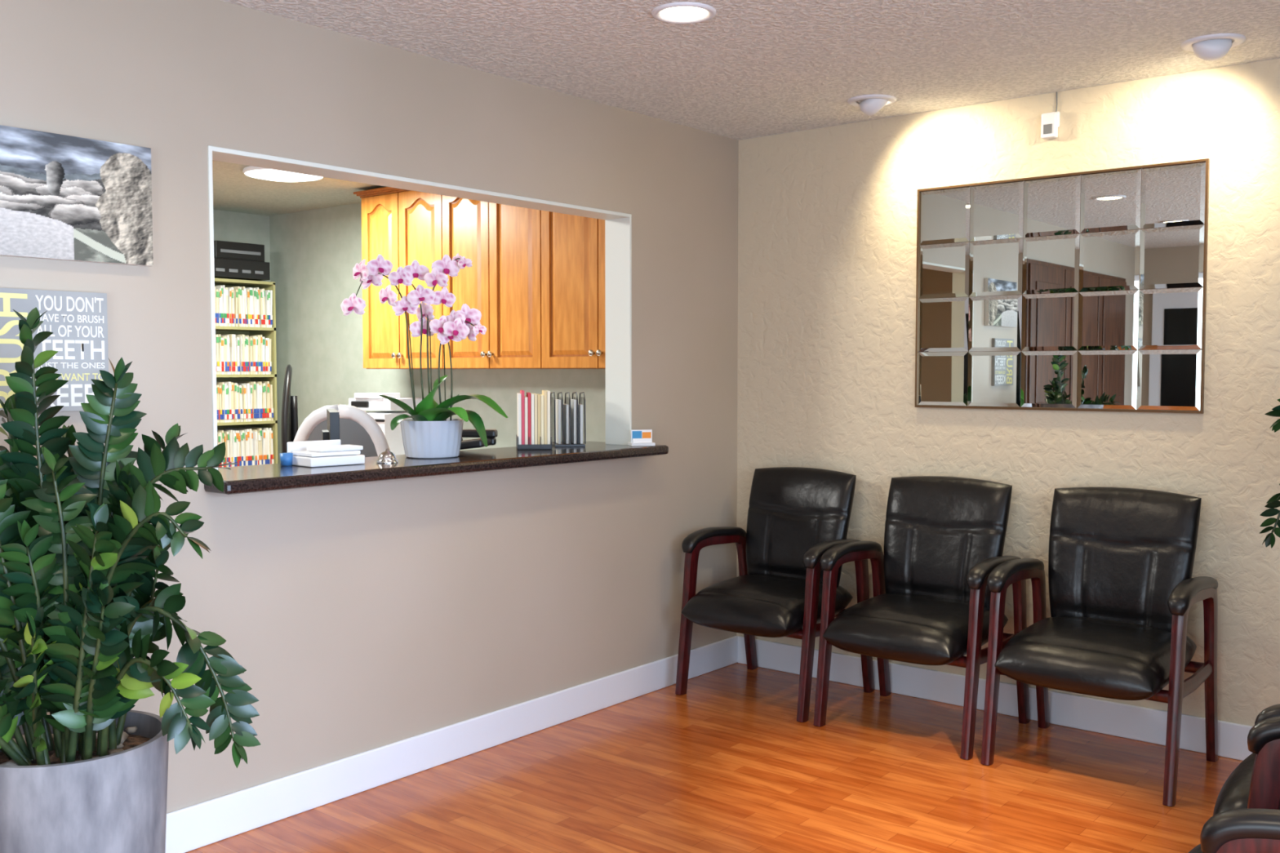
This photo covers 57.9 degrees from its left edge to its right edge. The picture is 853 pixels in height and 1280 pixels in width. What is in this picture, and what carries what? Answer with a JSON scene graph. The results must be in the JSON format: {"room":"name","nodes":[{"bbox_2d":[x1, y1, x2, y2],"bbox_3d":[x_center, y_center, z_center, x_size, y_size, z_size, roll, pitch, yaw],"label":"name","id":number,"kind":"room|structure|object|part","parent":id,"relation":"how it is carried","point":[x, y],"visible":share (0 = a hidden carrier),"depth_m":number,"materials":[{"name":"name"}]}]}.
{"room":"lobby","nodes":[
{"label":"lobby","id":0,"kind":"room"},
{"bbox_2d":[213,209,270,281],"bbox_3d":[-4.555,-0.089,5.378,0.120,2.410,6.390,2,4,39],"label":"wall","id":1,"kind":"structure","parent":0,"point":[228,226],"depth_m":7.60,"materials":[{"name":"green paint"}]},
{"bbox_2d":[212,160,386,216],"bbox_3d":[-3.093,-1.287,4.199,3.800,0.100,6.510,2,4,39],"label":"ceiling","id":2,"kind":"structure","parent":0,"point":[234,191],"depth_m":6.74,"materials":[{"name":"paint"}]},
{"bbox_2d":[242,165,323,182],"bbox_3d":[-1.849,-1.306,6.005,0.410,0.040,0.410,2,4,39],"label":"recessed light","id":3,"kind":"object","parent":2,"relation":"in","point":[256,172],"visible":0.71,"depth_m":5.94,"materials":[{"name":"white paint"}]},
{"bbox_2d":[0,0,738,813],"bbox_3d":[-1.577,0.012,3.020,0.120,2.440,6.270,2,4,39],"label":"wall","id":4,"kind":"structure","parent":0,"point":[360,617],"depth_m":3.84,"materials":[{"name":"beige paint"}]},
{"bbox_2d":[0,287,108,411],"bbox_3d":[-1.526,-0.193,2.958,0.022,0.310,0.324,2,4,39],"label":"wall sign","id":5,"kind":"object","parent":4,"relation":"attached to","point":[77,321],"visible":0.75,"depth_m":2.99,"materials":[{"name":"white"}]},
{"bbox_2d":[0,124,153,266],"bbox_3d":[-1.495,-0.589,2.972,0.028,0.318,0.486,2,4,39],"label":"print","id":6,"kind":"object","parent":4,"relation":"attached to","point":[63,197],"visible":1,"depth_m":2.99,"materials":[{"name":"white paper"}]},
{"bbox_2d":[207,145,631,470],"bbox_3d":[-0.685,-0.364,4.095,0.136,0.955,1.890,2,4,39],"label":"trim","id":7,"kind":"structure","parent":4,"relation":"attached to","point":[618,225],"depth_m":4.73,"materials":[{"name":"white paint"}]},
{"bbox_2d":[204,441,668,494],"bbox_3d":[-0.693,0.129,4.178,0.450,0.039,2.030,2,4,39],"label":"countertop","id":8,"kind":"structure","parent":4,"relation":"attached to","point":[272,477],"depth_m":3.83,"materials":[{"name":"stone"}]},
{"bbox_2d":[280,453,293,466],"bbox_3d":[-1.159,0.107,3.788,0.042,0.040,0.042,2,4,39],"label":"pen cup","id":9,"kind":"object","parent":8,"relation":"on","point":[286,459],"visible":1,"depth_m":3.77,"materials":[{"name":"blue plastic"}]},
{"bbox_2d":[287,439,364,466],"bbox_3d":[-1.043,0.088,3.835,0.160,0.075,0.200,3,4,44],"label":"book stack","id":10,"kind":"object","parent":8,"relation":"on","point":[322,453],"visible":0.9,"depth_m":3.79,"materials":[{"name":"white paper"}]},
{"bbox_2d":[376,448,398,463],"bbox_3d":[-0.855,0.098,3.907,0.072,0.047,0.072,2,4,39],"label":"bell","id":11,"kind":"object","parent":8,"relation":"on","point":[385,457],"visible":1,"depth_m":3.88,"materials":[{"name":"silver metal"}]},
{"bbox_2d":[340,253,507,458],"bbox_3d":[-0.761,-0.252,4.095,0.512,0.730,0.355,2,4,39],"label":"potted orchid","id":12,"kind":"object","parent":8,"relation":"on","point":[429,433],"visible":1,"depth_m":4.10,"materials":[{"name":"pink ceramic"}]},
{"bbox_3d":[-0.749,0.043,4.168,0.226,0.134,0.226,2,4,39],"label":"ceramic pot","id":13,"kind":"part","parent":12,"relation":"part of","materials":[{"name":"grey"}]},
{"bbox_2d":[460,429,497,449],"bbox_3d":[-0.656,0.053,4.448,0.180,0.077,0.180,0,3,9],"label":"tray","id":14,"kind":"object","parent":8,"relation":"on","point":[491,434],"visible":0.51,"depth_m":4.47,"materials":[{"name":"black plastic"}]},
{"bbox_2d":[515,390,551,449],"bbox_3d":[-0.426,-0.029,4.630,0.135,0.230,0.198,0,3,-8],"label":"file holder","id":15,"kind":"object","parent":8,"relation":"on","point":[533,410],"visible":1,"depth_m":4.54,"materials":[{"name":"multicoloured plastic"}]},
{"bbox_2d":[550,391,586,446],"bbox_3d":[-0.301,-0.034,4.799,0.128,0.223,0.185,-1,3,-11],"label":"holder","id":16,"kind":"object","parent":8,"relation":"on","point":[571,424],"visible":0.98,"depth_m":4.74,"materials":[{"name":"black plastic"}]},
{"bbox_2d":[627,429,655,446],"bbox_3d":[0.006,0.046,4.784,0.100,0.065,0.060,-1,3,-16],"label":"card holder","id":17,"kind":"object","parent":8,"relation":"on","point":[641,437],"visible":1,"depth_m":4.77,"materials":[{"name":"plastic"}]},
{"bbox_2d":[164,635,737,852],"bbox_3d":[-0.654,1.117,4.097,0.014,0.128,3.520,2,4,39],"label":"baseboard","id":18,"kind":"structure","parent":4,"relation":"attached to","point":[202,824],"depth_m":3.94,"materials":[{"name":"white paint"}]},
{"bbox_2d":[185,662,1242,852],"bbox_3d":[-1.491,1.284,3.012,7.940,0.100,6.510,2,4,39],"label":"floor","id":19,"kind":"structure","parent":0,"point":[726,764],"depth_m":3.81,"materials":[{"name":"laminate"}]},
{"bbox_2d":[0,306,260,852],"bbox_3d":[-1.271,0.490,2.623,0.778,1.523,0.521,-1,3,-18],"label":"plant","id":20,"kind":"object","parent":19,"relation":"on","point":[81,552],"visible":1,"depth_m":2.53,"materials":[{"name":"green plant"}]},
{"bbox_3d":[-1.318,0.982,2.681,0.428,0.535,0.428,2,4,39],"label":"pot","id":21,"kind":"part","parent":20,"relation":"part of","materials":[{"name":"grey ceramic"}]},
{"bbox_2d":[214,278,278,467],"bbox_3d":[-2.801,0.055,7.188,0.294,1.946,1.060,2,4,39],"label":"shelf","id":22,"kind":"object","parent":19,"relation":"on","point":[245,309],"visible":0.25,"depth_m":7.35,"materials":[{"name":"paper"},{"name":"metal"}]},
{"bbox_2d":[213,240,270,280],"bbox_3d":[-2.599,-1.047,7.332,0.276,0.222,0.400,2,4,39],"label":"stereo receiver","id":23,"kind":"object","parent":22,"relation":"on","point":[232,260],"visible":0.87,"depth_m":7.25,"materials":[{"name":"black plastic"}]},
{"bbox_2d":[280,364,297,453],"bbox_3d":[-2.247,0.352,6.574,0.608,1.406,0.581,-1,3,-18],"label":"chair","id":24,"kind":"object","parent":19,"relation":"on","point":[289,425],"visible":0.13,"depth_m":6.53,"materials":[{"name":"black plastic"}]},
{"bbox_3d":[-2.031,0.074,6.659,0.064,0.858,0.459,-1,3,-18],"label":"frame","id":25,"kind":"part","parent":24,"relation":"part of","materials":[{"name":"black plastic"}]},
{"bbox_2d":[293,404,390,457],"bbox_3d":[-1.351,0.504,5.313,0.581,1.226,0.608,0,3,-3],"label":"chair","id":26,"kind":"object","parent":19,"relation":"on","point":[357,427],"visible":0.09,"depth_m":5.04,"materials":[{"name":"grey plastic"}]},
{"bbox_2d":[675,466,874,722],"bbox_3d":[0.562,0.668,4.901,0.664,0.954,0.652,2,4,39],"label":"armchair","id":27,"kind":"object","parent":19,"relation":"on","point":[796,514],"visible":0.87,"depth_m":4.92,"materials":[{"name":"black leather"}]},
{"bbox_3d":[0.539,0.743,4.877,0.548,0.175,0.580,2,4,39],"label":"seat","id":28,"kind":"part","parent":27,"relation":"part of","materials":[{"name":"black leather"}]},
{"bbox_3d":[0.698,0.450,5.057,0.513,0.533,0.184,2,4,39],"label":"backrest","id":29,"kind":"part","parent":27,"relation":"part of","materials":[{"name":"black leather"}]},
{"bbox_2d":[813,475,1030,759],"bbox_3d":[1.085,0.689,4.467,0.664,0.954,0.652,2,4,39],"label":"armchair","id":30,"kind":"object","parent":19,"relation":"on","point":[944,536],"visible":0.92,"depth_m":4.49,"materials":[{"name":"black leather"}]},
{"bbox_3d":[1.062,0.764,4.443,0.548,0.175,0.580,2,4,39],"label":"seat","id":31,"kind":"part","parent":30,"relation":"part of","materials":[{"name":"black leather"}]},
{"bbox_3d":[1.221,0.471,4.623,0.513,0.533,0.184,2,4,39],"label":"backrest","id":32,"kind":"part","parent":30,"relation":"part of","materials":[{"name":"black leather"}]},
{"bbox_2d":[981,486,1217,806],"bbox_3d":[1.605,0.711,4.029,0.664,0.954,0.652,2,4,39],"label":"armchair","id":33,"kind":"object","parent":19,"relation":"on","point":[1122,588],"visible":1,"depth_m":4.04,"materials":[{"name":"black leather"}]},
{"bbox_3d":[1.582,0.785,4.005,0.548,0.175,0.580,2,4,39],"label":"seat","id":34,"kind":"part","parent":33,"relation":"part of","materials":[{"name":"black leather"}]},
{"bbox_3d":[1.741,0.492,4.185,0.513,0.533,0.184,2,4,39],"label":"backrest","id":35,"kind":"part","parent":33,"relation":"part of","materials":[{"name":"black leather"}]},
{"bbox_2d":[1188,716,1279,852],"bbox_3d":[1.258,0.810,2.015,0.652,0.954,0.664,2,3,34],"label":"armchair","id":36,"kind":"object","parent":19,"relation":"on","point":[1255,828],"visible":1,"depth_m":1.85,"materials":[{"name":"black leather"}]},
{"bbox_3d":[1.228,0.882,2.039,0.580,0.175,0.548,2,3,34],"label":"seat","id":37,"kind":"part","parent":36,"relation":"part of","materials":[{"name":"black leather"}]},
{"bbox_3d":[1.281,0.947,2.006,0.596,0.679,0.640,2,3,34],"label":"wood frame","id":38,"kind":"part","parent":36,"relation":"part of","materials":[{"name":"brown wood"}]},
{"bbox_2d":[1213,703,1279,816],"bbox_3d":[1.670,0.781,2.589,0.652,0.954,0.664,2,4,38],"label":"armchair","id":39,"kind":"object","parent":19,"relation":"on","point":[1233,794],"visible":0.34,"depth_m":2.60,"materials":[{"name":"black leather"}]},
{"bbox_3d":[1.642,0.854,2.615,0.580,0.175,0.548,2,4,38],"label":"seat","id":40,"kind":"part","parent":39,"relation":"part of","materials":[{"name":"black leather"}]},
{"bbox_2d":[1259,398,1279,548],"bbox_3d":[2.272,0.479,3.316,0.825,1.478,0.464,-1,3,-12],"label":"plant","id":41,"kind":"object","parent":19,"relation":"on","point":[1273,502],"visible":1,"depth_m":3.41,"materials":[{"name":"green plant"}]},
{"bbox_3d":[-0.806,0.703,6.083,2.040,0.760,0.609,2,4,39],"label":"office desk","id":42,"kind":"object","parent":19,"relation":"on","visible":0},
{"bbox_2d":[348,392,424,455],"bbox_3d":[-1.438,0.054,6.557,0.300,0.490,0.410,1,3,27],"label":"printer","id":43,"kind":"object","parent":42,"relation":"on","point":[363,401],"visible":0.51,"depth_m":6.41,"materials":[{"name":"white plastic"}]},
{"bbox_3d":[-1.224,0.795,4.406,0.560,0.740,1.400,2,4,39],"label":"reception desk","id":44,"kind":"object","parent":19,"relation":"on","visible":0},
{"bbox_2d":[321,408,339,439],"bbox_3d":[-1.197,0.177,4.535,0.220,0.480,0.400,-1,3,-17],"label":"computer monitor","id":45,"kind":"object","parent":44,"relation":"on","point":[332,433],"visible":0.13,"depth_m":4.34,"materials":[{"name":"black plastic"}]},
{"bbox_2d":[221,0,1279,140],"bbox_3d":[0.025,-1.192,1.648,4.020,0.100,6.510,2,4,39],"label":"ceiling","id":46,"kind":"structure","parent":0,"point":[755,68],"depth_m":3.77,"materials":[{"name":"white paint"}]},
{"bbox_2d":[651,1,715,23],"bbox_3d":[0.130,-1.225,3.430,0.192,0.009,0.192,2,4,39],"label":"recessed light","id":47,"kind":"object","parent":46,"relation":"in","point":[680,12],"visible":1,"depth_m":3.42,"materials":[{"name":"white paint"}]},
{"bbox_2d":[660,6,707,20],"bbox_3d":[0.130,-1.226,3.430,0.142,0.001,0.142,2,4,39],"label":"diffuser","id":48,"kind":"object","parent":47,"relation":"attached to","point":[677,13],"depth_m":3.43,"materials":[{"name":"white plastic"}]},
{"bbox_2d":[847,93,896,115],"bbox_3d":[0.912,-1.280,4.546,0.190,0.111,0.190,2,4,39],"label":"light","id":49,"kind":"object","parent":46,"relation":"attached to","point":[873,104],"visible":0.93,"depth_m":4.50,"materials":[{"name":"white paint"}]},
{"bbox_2d":[1180,33,1245,60],"bbox_3d":[1.853,-1.240,3.739,0.190,0.112,0.190,2,4,39],"label":"light","id":50,"kind":"object","parent":46,"relation":"attached to","point":[1207,47],"visible":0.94,"depth_m":3.71,"materials":[{"name":"white paint"}]},
{"bbox_2d":[269,57,1279,726],"bbox_3d":[0.532,-0.106,5.420,7.940,2.440,0.120,2,4,39],"label":"wall","id":51,"kind":"structure","parent":0,"point":[827,216],"depth_m":4.75,"materials":[{"name":"beige paint"}]},
{"bbox_2d":[353,186,605,368],"bbox_3d":[-0.640,-0.804,6.025,2.273,1.006,0.374,2,4,39],"label":"upper cabinet","id":52,"kind":"object","parent":51,"relation":"attached to","point":[535,278],"visible":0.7,"depth_m":5.92,"materials":[{"name":"brown wood"}]},
{"bbox_3d":[-0.637,-1.290,6.004,2.273,0.033,0.367,2,4,39],"label":"crown moulding","id":53,"kind":"part","parent":52,"relation":"part of","materials":[{"name":"brown wood"}]},
{"bbox_2d":[737,635,1253,760],"bbox_3d":[1.966,1.111,4.218,3.886,0.128,0.014,2,4,39],"label":"baseboard","id":54,"kind":"structure","parent":51,"relation":"attached to","point":[1144,724],"depth_m":4.54,"materials":[{"name":"white paint"}]},
{"bbox_2d":[1040,91,1059,139],"bbox_3d":[1.566,-1.191,4.417,0.068,0.175,0.038,2,4,39],"label":"sensor","id":55,"kind":"object","parent":51,"relation":"attached to","point":[1050,121],"visible":1,"depth_m":4.41,"materials":[{"name":"white plastic"}]},
{"bbox_2d":[915,158,1209,413],"bbox_3d":[1.580,-0.513,4.452,1.108,0.900,0.018,2,4,39],"label":"wall mirror","id":56,"kind":"object","parent":51,"relation":"attached to","point":[1084,291],"visible":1,"depth_m":4.41,"materials":[{"name":"clear glass"}]}
]}

